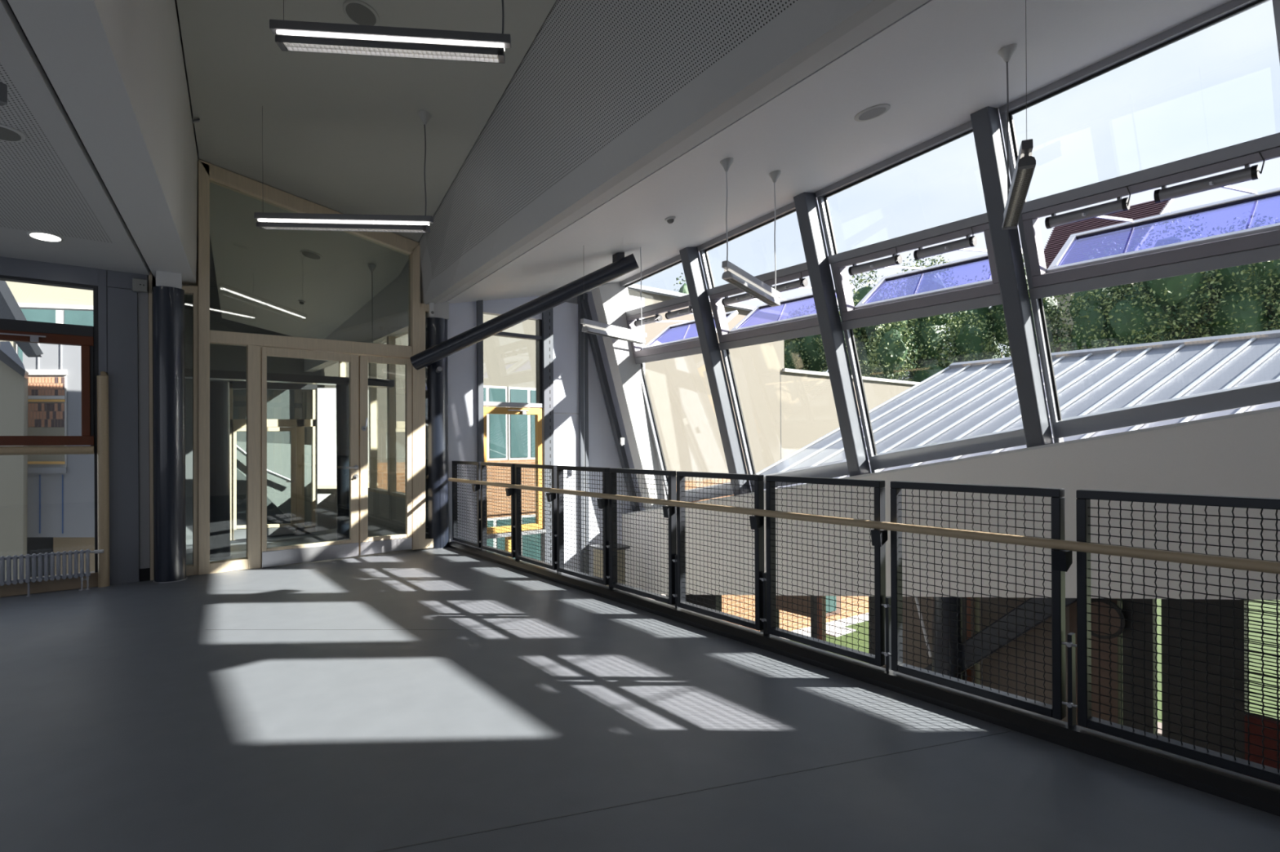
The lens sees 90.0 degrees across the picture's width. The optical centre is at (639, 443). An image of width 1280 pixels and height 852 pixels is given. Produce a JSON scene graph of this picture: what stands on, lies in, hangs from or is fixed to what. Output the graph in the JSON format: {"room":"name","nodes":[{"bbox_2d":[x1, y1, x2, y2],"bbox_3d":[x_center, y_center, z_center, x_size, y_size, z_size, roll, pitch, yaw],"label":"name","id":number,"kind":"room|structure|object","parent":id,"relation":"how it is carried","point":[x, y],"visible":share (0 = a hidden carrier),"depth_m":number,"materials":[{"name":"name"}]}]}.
{"room":"school corridor","nodes":[
{"label":"school corridor","id":0,"kind":"room"},
{"bbox_2d":[0,0,149,279],"bbox_3d":[-2.764,-2.115,0.378,4.147,0.992,12.000,0,0,-38],"label":"ceiling","id":1,"kind":"structure","parent":0,"point":[50,183],"depth_m":4.35,"materials":[{"name":"paint"}]},
{"bbox_2d":[0,82,7,106],"bbox_3d":[-3.020,-1.639,2.710,0.050,0.484,0.501,0,0,26],"label":"hanging sign","id":2,"kind":"object","parent":1,"relation":"hanging from","point":[3,87],"visible":1,"depth_m":2.91,"materials":[{"name":"plastic"}]},
{"bbox_2d":[0,124,25,142],"bbox_3d":[-3.695,-1.804,3.695,0.213,0.044,0.214,0,0,-38],"label":"ceiling speaker","id":3,"kind":"object","parent":1,"relation":"attached to","point":[8,134],"visible":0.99,"depth_m":3.72,"materials":[{"name":"paint"}]},
{"bbox_2d":[0,126,21,141],"bbox_3d":[-3.694,-1.790,3.694,0.177,0.017,0.177,0,0,-38],"label":"grille","id":4,"kind":"object","parent":3,"relation":"attached to","point":[6,133],"depth_m":3.71,"materials":[{"name":"metal"}]},
{"bbox_2d":[26,231,64,242],"bbox_3d":[-4.798,-1.676,5.167,0.224,0.045,0.225,0,0,-38],"label":"recessed light","id":5,"kind":"object","parent":1,"relation":"in","point":[39,235],"visible":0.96,"depth_m":5.15,"materials":[{"name":"white"}]},
{"bbox_2d":[5,0,150,271],"bbox_3d":[-0.603,-2.239,2.082,4.831,1.115,12.000,0,0,-38],"label":"trim","id":6,"kind":"structure","parent":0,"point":[6,0],"depth_m":3.62,"materials":[{"name":"black metal"}]},
{"bbox_2d":[7,0,196,285],"bbox_3d":[-1.677,-2.146,1.240,0.333,1.042,12.170,0,0,-30],"label":"ceiling","id":7,"kind":"structure","parent":0,"point":[68,39],"depth_m":3.57,"materials":[{"name":"paint"}]},
{"bbox_2d":[106,293,139,578],"bbox_3d":[-7.302,-0.556,9.240,0.580,5.200,7.650,0,0,-38],"label":"wall","id":8,"kind":"structure","parent":0,"point":[137,293],"depth_m":6.26,"materials":[{"name":"grey paint"}]},
{"bbox_2d":[209,236,217,288],"bbox_3d":[-6.148,-3.238,10.194,3.600,0.150,7.600,0,0,-38],"label":"wall","id":9,"kind":"structure","parent":0,"point":[213,283],"depth_m":11.78,"materials":[{"name":"white paint"}]},
{"bbox_2d":[184,287,319,544],"bbox_3d":[-8.454,-0.499,13.139,3.600,5.300,0.100,0,0,-38],"label":"wall","id":10,"kind":"structure","parent":0,"point":[281,404],"depth_m":13.23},
{"bbox_2d":[97,20,446,585],"bbox_3d":[-5.248,-1.319,5.951,7.140,5.900,0.265,0,0,-38],"label":"wall","id":11,"kind":"structure","parent":0,"point":[202,336],"depth_m":6.45,"materials":[{"name":"brown wood"}]},
{"bbox_2d":[0,256,98,597],"bbox_3d":[-5.962,-0.159,5.246,2.335,2.990,0.200,0,0,-38],"label":"window","id":12,"kind":"structure","parent":11,"relation":"in","point":[11,269],"depth_m":5.78,"materials":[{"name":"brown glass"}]},
{"bbox_2d":[132,278,147,293],"bbox_3d":[-4.781,-1.506,6.120,0.115,0.120,0.048,0,0,-38],"label":"sensor box","id":13,"kind":"object","parent":11,"relation":"attached to","point":[138,285],"visible":1,"depth_m":6.11,"materials":[{"name":"grey plastic"}]},
{"bbox_2d":[261,346,359,568],"bbox_3d":[-3.617,0.149,7.068,0.984,2.341,0.139,0,0,-38],"label":"door","id":14,"kind":"structure","parent":11,"relation":"in","point":[327,550],"depth_m":7.10,"materials":[{"name":"brown wood"}]},
{"bbox_2d":[359,355,412,555],"bbox_3d":[-2.995,0.138,7.565,0.607,2.311,0.130,0,0,-38],"label":"door","id":15,"kind":"structure","parent":11,"relation":"in","point":[391,543],"depth_m":7.50,"materials":[{"name":"brown wood"}]},
{"bbox_2d":[228,381,316,540],"bbox_3d":[-6.427,0.264,11.245,1.369,2.767,0.100,0,0,-38],"label":"wall","id":16,"kind":"structure","parent":0,"point":[300,424],"depth_m":11.44,"materials":[{"name":"brown wood"}]},
{"bbox_2d":[232,427,296,540],"bbox_3d":[-6.496,0.682,11.099,0.960,1.919,0.120,0,0,-38],"label":"door","id":17,"kind":"structure","parent":16,"relation":"in","point":[239,532],"depth_m":11.21,"materials":[{"name":"brown wood"}]},
{"bbox_2d":[236,441,311,523],"bbox_3d":[-7.312,0.819,12.887,1.449,1.707,0.100,0,0,-38],"label":"wall","id":18,"kind":"structure","parent":0,"point":[278,455],"depth_m":12.90,"materials":[{"name":"paint"}]},
{"bbox_2d":[236,444,290,481],"bbox_3d":[-7.418,0.426,12.656,1.074,0.814,0.235,0,0,-38],"label":"handrail","id":19,"kind":"object","parent":18,"relation":"attached to","point":[238,448],"visible":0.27,"depth_m":12.63,"materials":[{"name":"silver metal"}]},
{"bbox_2d":[303,259,408,537],"bbox_3d":[-4.924,-0.621,11.084,0.200,5.100,7.500,0,0,-38],"label":"wall","id":20,"kind":"structure","parent":0,"point":[390,306],"depth_m":9.62,"materials":[{"name":"white paint"}]},
{"bbox_2d":[315,387,337,531],"bbox_3d":[-5.561,0.283,11.374,0.361,2.527,0.150,0,0,-38],"label":"window","id":21,"kind":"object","parent":20,"relation":"in","point":[326,500],"visible":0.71,"depth_m":11.30,"materials":[{"name":"clear glass"}]},
{"bbox_2d":[176,0,555,339],"bbox_3d":[-2.192,-3.033,4.679,2.291,2.287,18.440,0,0,-30],"label":"ceiling","id":22,"kind":"structure","parent":0,"point":[343,134],"depth_m":5.74,"materials":[{"name":"paint"}]},
{"bbox_2d":[93,0,198,284],"bbox_3d":[-1.447,-2.800,1.390,0.459,2.347,12.149,0,0,-30],"label":"ceiling bulkhead","id":23,"kind":"structure","parent":22,"relation":"attached to","point":[144,37],"depth_m":4.25,"materials":[{"name":"white paint"}]},
{"bbox_2d":[300,249,322,259],"bbox_3d":[-4.376,-2.513,8.523,0.269,0.081,0.270,0,0,-38],"label":"ceiling speaker","id":24,"kind":"object","parent":22,"relation":"attached to","point":[308,254],"visible":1,"depth_m":8.50,"materials":[{"name":"paint"}]},
{"bbox_2d":[302,251,319,259],"bbox_3d":[-4.377,-2.499,8.520,0.220,0.049,0.223,0,0,-38],"label":"grille","id":25,"kind":"object","parent":24,"relation":"attached to","point":[311,255],"depth_m":8.51,"materials":[{"name":"metal"}]},
{"bbox_2d":[253,106,433,233],"bbox_3d":[-2.534,-2.344,5.452,1.568,1.125,0.110,0,0,4],"label":"pendant lamp","id":26,"kind":"object","parent":22,"relation":"hanging from","point":[274,221],"visible":1,"depth_m":5.43,"materials":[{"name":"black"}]},
{"bbox_2d":[342,0,379,26],"bbox_3d":[-1.916,-2.959,4.404,0.236,0.074,0.236,0,0,-38],"label":"ceiling speaker","id":27,"kind":"object","parent":22,"relation":"attached to","point":[358,12],"visible":0.87,"depth_m":4.38,"materials":[{"name":"paint"}]},
{"bbox_2d":[367,264,376,342],"bbox_3d":[-3.627,-1.806,8.669,0.110,1.200,0.110,0,0,-38],"label":"pendant canopy","id":28,"kind":"object","parent":22,"relation":"hanging from","point":[371,267],"visible":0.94,"depth_m":8.66,"materials":[{"name":"metal"}]},
{"bbox_2d":[269,0,511,63],"bbox_3d":[-1.316,-2.608,3.418,1.248,1.042,0.110,0,0,-7],"label":"pendant lamp","id":29,"kind":"object","parent":22,"relation":"hanging from","point":[290,35],"visible":1,"depth_m":3.41,"materials":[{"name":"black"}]},
{"bbox_2d":[447,292,644,596],"bbox_3d":[-1.207,1.082,9.186,3.230,7.050,0.232,0,0,-38],"label":"wall","id":30,"kind":"structure","parent":0,"point":[577,430],"depth_m":9.20,"materials":[{"name":"paint"}]},
{"bbox_2d":[483,313,546,557],"bbox_3d":[-1.714,0.890,8.717,0.925,5.240,0.180,0,0,-38],"label":"window","id":31,"kind":"structure","parent":30,"relation":"in","point":[504,408],"depth_m":8.87,"materials":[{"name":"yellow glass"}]},
{"bbox_2d":[580,298,662,602],"bbox_3d":[-0.128,0.758,9.892,1.816,5.737,0.090,0,0,-38],"label":"strut","id":32,"kind":"object","parent":30,"relation":"attached to","point":[593,338],"visible":0.48,"depth_m":9.60,"materials":[{"name":"grey metal"}]},
{"bbox_2d":[591,282,668,595],"bbox_3d":[-0.069,0.360,9.686,1.628,5.765,0.460,0,0,-38],"label":"trim","id":33,"kind":"structure","parent":30,"relation":"attached to","point":[611,301],"depth_m":9.36,"materials":[{"name":"white paint"}]},
{"bbox_2d":[0,533,1279,851],"bbox_3d":[-3.439,1.671,3.647,7.100,0.700,22.000,0,0,-38],"label":"floor","id":34,"kind":"structure","parent":0,"point":[127,724],"depth_m":2.81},
{"bbox_2d":[0,549,103,596],"bbox_3d":[-5.649,1.153,5.322,1.828,0.362,0.067,0,0,-38],"label":"radiator","id":35,"kind":"object","parent":34,"relation":"on","point":[52,554],"visible":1,"depth_m":5.62,"materials":[{"name":"metal"}]},
{"bbox_2d":[97,371,110,587],"bbox_3d":[-4.982,0.332,5.941,0.084,1.995,0.086,0,0,-38],"label":"wooden post","id":36,"kind":"object","parent":34,"relation":"on","point":[103,451],"visible":1,"depth_m":5.91,"materials":[{"name":"brown wood"}]},
{"bbox_2d":[152,270,187,582],"bbox_3d":[-4.558,-0.323,6.201,0.271,3.300,0.271,0,0,-38],"label":"round column","id":37,"kind":"structure","parent":34,"relation":"on","point":[168,295],"depth_m":6.10,"materials":[{"name":"black metal"}]},
{"bbox_2d":[209,381,231,559],"bbox_3d":[-5.297,0.344,8.047,0.260,2.221,0.260,0,0,-38],"label":"round column","id":38,"kind":"structure","parent":34,"relation":"on","point":[220,443],"depth_m":7.95,"materials":[{"name":"black metal"}]},
{"bbox_2d":[336,384,349,540],"bbox_3d":[-4.150,0.297,8.952,0.190,2.301,0.190,0,0,-38],"label":"round column","id":39,"kind":"structure","parent":34,"relation":"on","point":[342,390],"depth_m":8.88,"materials":[{"name":"black metal"}]},
{"bbox_2d":[185,368,394,387],"bbox_3d":[-4.681,-0.858,8.538,2.670,0.100,0.240,0,0,-38],"label":"lintel beam","id":40,"kind":"structure","parent":39,"relation":"on","point":[214,374],"depth_m":8.50,"materials":[{"name":"blue paint"}]},
{"bbox_2d":[425,302,448,549],"bbox_3d":[-2.568,-0.335,8.075,0.308,3.300,0.308,0,0,-38],"label":"round column","id":41,"kind":"structure","parent":34,"relation":"on","point":[437,482],"depth_m":7.96,"materials":[{"name":"black metal"}]},
{"bbox_2d":[410,252,639,373],"bbox_3d":[-1.358,-1.527,7.650,2.752,1.318,0.447,0,0,7],"label":"pendant light","id":42,"kind":"object","parent":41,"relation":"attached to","point":[621,265],"visible":0.98,"depth_m":7.44,"materials":[{"name":"black metal"}]},
{"bbox_2d":[448,541,1279,816],"bbox_3d":[1.903,1.466,2.678,0.110,0.485,13.860,0,0,-38],"label":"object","id":43,"kind":"structure","parent":34,"relation":"on","point":[1256,793],"depth_m":3.03,"materials":[{"name":"black metal"}]},
{"bbox_2d":[452,461,482,550],"bbox_3d":[-2.123,0.779,7.770,0.140,1.108,0.852,0,0,-38],"label":"railing panel","id":44,"kind":"object","parent":43,"relation":"on","point":[475,487],"visible":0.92,"depth_m":7.80,"materials":[{"name":"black metal"}]},
{"bbox_2d":[448,478,1279,573],"bbox_3d":[0.703,0.441,4.118,0.042,0.042,10.000,0,0,-38],"label":"handrail","id":45,"kind":"object","parent":44,"relation":"attached to","point":[1245,564],"visible":1,"depth_m":3.00,"materials":[{"name":"brown wood"}]},
{"bbox_2d":[480,462,518,559],"bbox_3d":[-1.593,0.776,7.097,0.140,1.108,0.852,0,0,-38],"label":"railing panel","id":46,"kind":"object","parent":43,"relation":"on","point":[509,491],"visible":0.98,"depth_m":7.12,"materials":[{"name":"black metal"}]},
{"bbox_2d":[515,463,559,572],"bbox_3d":[-1.063,0.772,6.425,0.140,1.108,0.852,0,0,-38],"label":"railing panel","id":47,"kind":"object","parent":43,"relation":"on","point":[551,497],"visible":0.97,"depth_m":6.44,"materials":[{"name":"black metal"}]},
{"bbox_2d":[556,466,612,588],"bbox_3d":[-0.532,0.769,5.752,0.140,1.108,0.852,0,0,-38],"label":"railing panel","id":48,"kind":"object","parent":43,"relation":"on","point":[603,504],"visible":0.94,"depth_m":5.78,"materials":[{"name":"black metal"}]},
{"bbox_2d":[608,467,679,608],"bbox_3d":[-0.002,0.766,5.080,0.140,1.108,0.852,0,0,-38],"label":"railing panel","id":49,"kind":"object","parent":43,"relation":"on","point":[669,512],"visible":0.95,"depth_m":5.07,"materials":[{"name":"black metal"}]},
{"bbox_2d":[676,471,768,635],"bbox_3d":[0.528,0.763,4.407,0.140,1.108,0.852,0,0,-38],"label":"railing panel","id":50,"kind":"object","parent":43,"relation":"on","point":[757,522],"visible":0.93,"depth_m":4.37,"materials":[{"name":"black metal"}]},
{"bbox_2d":[765,475,893,671],"bbox_3d":[1.059,0.760,3.734,0.140,1.108,0.852,0,0,-38],"label":"railing panel","id":51,"kind":"object","parent":43,"relation":"on","point":[882,612],"visible":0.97,"depth_m":3.70,"materials":[{"name":"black metal"}]},
{"bbox_2d":[890,480,1077,726],"bbox_3d":[1.589,0.756,3.062,0.140,1.108,0.852,0,0,-38],"label":"railing panel","id":52,"kind":"object","parent":43,"relation":"on","point":[1061,560],"visible":0.91,"depth_m":3.03,"materials":[{"name":"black metal"}]},
{"bbox_2d":[1075,489,1279,785],"bbox_3d":[2.119,0.753,2.389,0.140,1.108,0.852,0,0,-38],"label":"railing panel","id":53,"kind":"object","parent":43,"relation":"on","point":[1255,770],"visible":0.94,"depth_m":2.48,"materials":[{"name":"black metal"}]},
{"bbox_2d":[437,0,929,302],"bbox_3d":[1.109,-2.287,3.433,0.393,1.138,12.000,0,0,-38],"label":"ceiling","id":54,"kind":"structure","parent":0,"point":[897,10],"depth_m":4.04,"materials":[{"name":"paint"}]},
{"bbox_2d":[417,0,896,304],"bbox_3d":[0.338,-2.655,2.826,1.806,1.885,12.000,0,0,-38],"label":"ceiling bulkhead","id":55,"kind":"structure","parent":54,"relation":"attached to","point":[604,89],"depth_m":4.37,"materials":[{"name":"paint"}]},
{"bbox_2d":[446,0,1270,303],"bbox_3d":[2.208,-2.592,4.300,2.682,1.625,12.000,0,0,-38],"label":"ceiling","id":56,"kind":"structure","parent":0,"point":[940,64],"depth_m":4.66,"materials":[{"name":"paint"}]},
{"bbox_2d":[580,247,646,344],"bbox_3d":[-0.272,-1.683,6.990,0.080,1.096,0.989,0,0,42],"label":"pendant lamp","id":57,"kind":"object","parent":56,"relation":"hanging from","point":[590,326],"visible":1,"depth_m":6.95,"materials":[{"name":"silver metal"}]},
{"bbox_2d":[720,157,781,306],"bbox_3d":[0.923,-1.769,5.252,0.111,1.166,0.887,0,0,40],"label":"pendant lamp","id":58,"kind":"object","parent":56,"relation":"hanging from","point":[732,274],"visible":1,"depth_m":5.18,"materials":[{"name":"silver metal"}]},
{"bbox_2d":[853,103,890,121],"bbox_3d":[1.664,-2.379,4.593,0.246,0.082,0.248,0,0,-38],"label":"ceiling speaker","id":59,"kind":"object","parent":56,"relation":"attached to","point":[873,112],"visible":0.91,"depth_m":4.57},
{"bbox_2d":[858,107,886,119],"bbox_3d":[1.667,-2.365,4.594,0.186,0.047,0.189,0,0,-38],"label":"grille","id":60,"kind":"object","parent":59,"relation":"attached to","point":[870,113],"depth_m":4.58,"materials":[{"name":"grey metal"}]},
{"bbox_2d":[997,0,1035,230],"bbox_3d":[2.144,-1.893,3.665,0.110,1.155,0.822,0,0,25],"label":"pendant lamp","id":61,"kind":"object","parent":56,"relation":"hanging from","point":[1025,164],"visible":0.98,"depth_m":3.60,"materials":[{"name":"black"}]},
{"bbox_2d":[622,409,1279,599],"bbox_3d":[3.606,0.619,5.388,0.570,3.398,12.000,0,0,-38],"label":"wall","id":62,"kind":"structure","parent":0,"point":[1239,456],"depth_m":5.26,"materials":[{"name":"paint"}]},
{"bbox_2d":[619,254,738,502],"bbox_3d":[0.554,-0.761,8.901,0.999,3.510,1.787,0,0,-38],"label":"window","id":63,"kind":"structure","parent":62,"relation":"in","point":[650,353],"depth_m":8.98,"materials":[{"name":"metal"}]},
{"bbox_2d":[634,310,662,326],"bbox_3d":[0.093,-1.749,9.020,0.177,0.150,0.579,0,0,-38],"label":"window actuator","id":64,"kind":"object","parent":63,"relation":"attached to","point":[657,317],"depth_m":8.99,"materials":[{"name":"black"}]},
{"bbox_2d":[665,301,693,319],"bbox_3d":[0.520,-1.751,8.478,0.177,0.150,0.579,0,0,-38],"label":"window actuator","id":65,"kind":"object","parent":63,"relation":"attached to","point":[669,314],"depth_m":8.50,"materials":[{"name":"black metal"}]},
{"bbox_2d":[697,201,853,491],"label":"window","id":66,"kind":"structure","parent":62,"relation":"in","point":[805,326],"depth_m":7.63,"materials":[{"name":"metal"}]},
{"bbox_2d":[721,293,756,306],"bbox_3d":[1.183,-1.755,7.638,0.177,0.150,0.579,0,0,-38],"label":"window actuator","id":67,"kind":"object","parent":66,"relation":"attached to","point":[726,301],"depth_m":7.69,"materials":[{"name":"black metal"}]},
{"bbox_2d":[769,272,808,292],"bbox_3d":[1.610,-1.758,7.096,0.177,0.150,0.579,0,0,-38],"label":"window actuator","id":68,"kind":"object","parent":66,"relation":"attached to","point":[802,282],"depth_m":7.03,"materials":[{"name":"black metal"}]},
{"bbox_2d":[815,120,1026,473],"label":"window","id":69,"kind":"structure","parent":62,"relation":"in","point":[986,293],"depth_m":6.12,"materials":[{"name":"metal"}]},
{"bbox_2d":[848,247,902,275],"bbox_3d":[2.285,-1.762,6.240,0.177,0.150,0.579,0,0,-38],"label":"window actuator","id":70,"kind":"object","parent":69,"relation":"attached to","point":[895,259],"depth_m":6.24,"materials":[{"name":"black metal"}]},
{"bbox_2d":[913,227,977,260],"bbox_3d":[2.712,-1.764,5.698,0.177,0.150,0.579,0,0,-38],"label":"window actuator","id":71,"kind":"object","parent":69,"relation":"attached to","point":[969,242],"depth_m":5.70,"materials":[{"name":"black metal"}]},
{"bbox_2d":[914,597,932,657],"bbox_3d":[2.696,1.706,6.122,0.028,0.641,0.195,0,0,-38],"label":"cable","id":72,"kind":"object","parent":62,"relation":"attached to","point":[916,598],"visible":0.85,"depth_m":6.10,"materials":[{"name":"grey metal"}]},
{"bbox_2d":[621,406,1279,515],"bbox_3d":[3.559,-0.002,5.353,0.482,2.216,12.000,0,0,-38],"label":"board","id":73,"kind":"object","parent":62,"relation":"attached to","point":[1277,408],"visible":0.67,"depth_m":5.21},
{"bbox_2d":[679,246,751,495],"bbox_3d":[0.963,-0.881,8.107,1.025,3.222,0.173,0,0,-26],"label":"steel post","id":74,"kind":"object","parent":73,"relation":"on","point":[690,256],"visible":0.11,"depth_m":8.04,"materials":[{"name":"grey metal"}]},
{"bbox_2d":[793,192,871,476],"bbox_3d":[2.013,-1.107,6.685,0.973,3.018,0.173,0,0,-26],"label":"steel post","id":75,"kind":"object","parent":73,"relation":"on","point":[806,204],"visible":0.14,"depth_m":6.62,"materials":[{"name":"grey metal"}]},
{"bbox_2d":[970,106,1053,448],"bbox_3d":[3.063,-1.332,5.263,0.921,2.815,0.173,0,0,-26],"label":"steel post","id":76,"kind":"object","parent":73,"relation":"on","point":[986,124],"visible":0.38,"depth_m":5.20,"materials":[{"name":"grey metal"}]},
{"bbox_2d":[911,597,1076,682],"bbox_3d":[3.242,1.819,5.915,0.150,1.786,1.938,0,0,-38],"label":"diagonal beam","id":77,"kind":"structure","parent":62,"relation":"attached to","point":[1038,608],"depth_m":5.75,"materials":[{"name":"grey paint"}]},
{"bbox_2d":[998,0,1279,443],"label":"window","id":78,"kind":"structure","parent":62,"relation":"in","point":[1262,243],"depth_m":4.67,"materials":[{"name":"metal"}]},
{"bbox_2d":[1044,186,1130,229],"bbox_3d":[3.387,-1.768,4.842,0.177,0.150,0.579,0,0,-38],"label":"window actuator","id":79,"kind":"object","parent":78,"relation":"attached to","point":[1123,204],"depth_m":4.84,"materials":[{"name":"black metal"}]},
{"bbox_2d":[1153,151,1265,203],"bbox_3d":[3.814,-1.771,4.301,0.177,0.150,0.579,0,0,-38],"label":"window actuator","id":80,"kind":"object","parent":78,"relation":"attached to","point":[1248,173],"depth_m":4.30,"materials":[{"name":"black metal"}]},
{"bbox_2d":[667,595,1279,785],"bbox_3d":[3.626,2.800,6.002,0.140,3.557,10.239,0,0,-38],"label":"wall","id":81,"kind":"structure","parent":0,"point":[1071,611],"depth_m":5.25,"materials":[{"name":"grey concrete"}]},
{"bbox_2d":[1090,598,1126,639],"bbox_3d":[3.911,1.487,5.425,0.034,0.340,0.340,0,0,-38],"label":"wall clock","id":82,"kind":"object","parent":81,"relation":"attached to","point":[1104,602],"visible":0.53,"depth_m":5.39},
{"bbox_3d":[2.437,4.685,3.809,4.500,0.200,13.000,0,0,-38],"label":"floor","id":83,"kind":"structure","parent":0,"visible":0},
{"bbox_2d":[589,543,630,590],"bbox_3d":[-0.419,3.023,8.977,0.390,3.158,0.440,0,0,-38],"label":"column","id":84,"kind":"structure","parent":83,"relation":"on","point":[619,568],"depth_m":8.90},
{"bbox_2d":[589,543,630,551],"bbox_3d":[-0.429,1.459,8.977,0.390,0.030,0.440,0,0,-38],"label":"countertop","id":85,"kind":"structure","parent":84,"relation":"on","point":[591,546],"depth_m":8.93,"materials":[{"name":"white"}]},
{"bbox_2d":[931,596,962,690],"bbox_3d":[2.947,2.987,6.137,0.260,3.191,0.260,0,0,-38],"label":"round column","id":86,"kind":"structure","parent":83,"relation":"on","point":[945,628],"depth_m":6.03,"materials":[{"name":"blue paint"}]},
{"bbox_3d":[16.928,4.659,32.429,53.300,0.280,90.000,0,0,-38],"label":"ground","id":87,"kind":"structure","parent":0,"visible":0},
{"bbox_2d":[320,284,923,565],"bbox_3d":[3.749,-0.550,25.118,31.000,10.256,5.200,0,0,-38],"label":"building","id":88,"kind":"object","parent":87,"relation":"on","point":[784,411],"visible":0.29,"depth_m":20.18,"materials":[{"name":"beige paint"}]},
{"bbox_2d":[673,272,688,294],"bbox_3d":[2.498,-3.026,39.953,3.100,15.223,2.853,0,0,-38],"label":"broadleaf tree","id":89,"kind":"object","parent":87,"relation":"on","point":[683,289],"visible":0.02,"depth_m":39.13,"materials":[{"name":"green plant"}]},
{"bbox_2d":[783,298,826,372],"bbox_3d":[9.986,-2.090,39.747,6.453,13.261,6.547,0,0,-38],"label":"broadleaf tree","id":90,"kind":"object","parent":87,"relation":"on","point":[800,353],"visible":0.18,"depth_m":38.07,"materials":[{"name":"green plant"}]},
{"bbox_2d":[813,269,918,381],"bbox_3d":[12.652,-2.548,35.577,5.314,14.144,7.669,0,0,24],"label":"broadleaf tree","id":91,"kind":"object","parent":87,"relation":"on","point":[882,352],"visible":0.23,"depth_m":33.50,"materials":[{"name":"green plant"}]},
{"bbox_2d":[885,253,996,382],"bbox_3d":[16.889,-3.672,36.991,7.973,16.342,6.168,0,0,-42],"label":"broadleaf tree","id":92,"kind":"object","parent":87,"relation":"on","point":[931,338],"visible":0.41,"depth_m":35.68,"materials":[{"name":"green plant"}]},
{"bbox_2d":[663,597,1279,722],"bbox_3d":[16.141,4.498,12.834,26.800,0.050,28.200,0,0,-38],"label":"lawn","id":93,"kind":"structure","parent":87,"relation":"on","point":[861,629],"depth_m":14.26,"materials":[{"name":"green plant"}]},
{"bbox_2d":[693,494,868,639],"bbox_3d":[5.337,2.868,16.418,9.708,3.400,0.650,0,0,-34],"label":"exterior wall","id":94,"kind":"structure","parent":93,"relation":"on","point":[849,600],"depth_m":15.57,"materials":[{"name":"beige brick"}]},
{"bbox_2d":[826,626,855,637],"bbox_3d":[4.746,4.532,15.406,0.800,0.040,0.500,0,0,-38],"label":"stepping stone","id":95,"kind":"object","parent":93,"relation":"on","point":[837,630],"visible":0.7,"depth_m":15.33,"materials":[{"name":"white stone"}]},
{"bbox_2d":[943,253,1047,359],"bbox_3d":[23.007,-4.155,40.944,8.444,17.233,6.735,0,0,-38],"label":"broadleaf tree","id":96,"kind":"object","parent":87,"relation":"on","point":[994,313],"visible":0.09,"depth_m":39.40,"materials":[{"name":"green plant"}]},
{"bbox_2d":[997,238,1143,357],"bbox_3d":[22.134,-3.175,33.935,6.752,15.284,6.836,0,0,-43],"label":"broadleaf tree","id":97,"kind":"object","parent":87,"relation":"on","point":[1083,335],"visible":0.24,"depth_m":32.62,"materials":[{"name":"green plant"}]},
{"bbox_2d":[1043,198,1174,351],"bbox_3d":[34.730,-6.566,47.395,8.538,21.916,7.479,0,0,-38],"label":"house","id":98,"kind":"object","parent":87,"relation":"on","point":[1060,234],"visible":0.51,"depth_m":46.39,"materials":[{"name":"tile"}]},
{"bbox_2d":[1053,210,1223,349],"bbox_3d":[25.482,-3.400,32.367,6.806,15.694,6.093,0,0,-3],"label":"broadleaf tree","id":99,"kind":"object","parent":87,"relation":"on","point":[1152,313],"visible":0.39,"depth_m":31.19,"materials":[{"name":"green plant"}]},
{"bbox_2d":[1160,270,1216,342],"bbox_3d":[29.572,-3.228,34.012,7.343,15.300,6.564,0,0,33],"label":"broadleaf tree","id":100,"kind":"object","parent":87,"relation":"on","point":[1206,278],"visible":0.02,"depth_m":32.26,"materials":[{"name":"green plant"}]},
{"bbox_2d":[1190,211,1279,338],"bbox_3d":[30.202,-3.352,31.032,6.177,15.541,6.228,0,0,-38],"label":"broadleaf tree","id":101,"kind":"object","parent":87,"relation":"on","point":[1248,295],"visible":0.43,"depth_m":29.92,"materials":[{"name":"green plant"}]},
{"label":"outside","id":102,"kind":"structure","parent":0,"visible":0},
{"bbox_2d":[748,329,1279,491],"bbox_3d":[7.893,0.103,4.943,4.747,3.098,15.067,0,0,-38],"label":"roof","id":103,"kind":"structure","parent":102,"point":[971,398],"depth_m":8.79,"materials":[{"name":"grey metal"}]},
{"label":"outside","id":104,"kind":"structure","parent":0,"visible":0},
{"bbox_3d":[-27.774,4.917,18.382,27.100,0.300,46.700,0,0,-38],"label":"ground","id":105,"kind":"structure","parent":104,"visible":0},
{"bbox_2d":[0,280,43,579],"bbox_3d":[-10.529,-0.143,9.868,1.746,5.789,6.902,0,0,-45],"label":"building wall","id":106,"kind":"structure","parent":105,"relation":"on","point":[14,375],"depth_m":12.18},
{"bbox_2d":[0,280,93,362],"bbox_3d":[-17.739,-0.534,19.367,7.340,11.632,0.620,0,0,-38],"label":"neighboring building","id":107,"kind":"structure","parent":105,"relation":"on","point":[37,303],"depth_m":19.19,"materials":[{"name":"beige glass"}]},
{"bbox_2d":[22,343,94,577],"bbox_3d":[-12.122,0.298,13.528,1.336,5.331,0.540,0,0,-38],"label":"neighboring building","id":108,"kind":"structure","parent":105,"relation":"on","point":[60,500],"depth_m":13.34,"materials":[{"name":"tile"}]},
{"bbox_2d":[25,369,66,375],"bbox_3d":[-12.251,-1.456,13.193,0.660,0.152,0.120,0,0,-38],"label":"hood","id":109,"kind":"object","parent":108,"relation":"attached to","point":[31,372],"depth_m":13.17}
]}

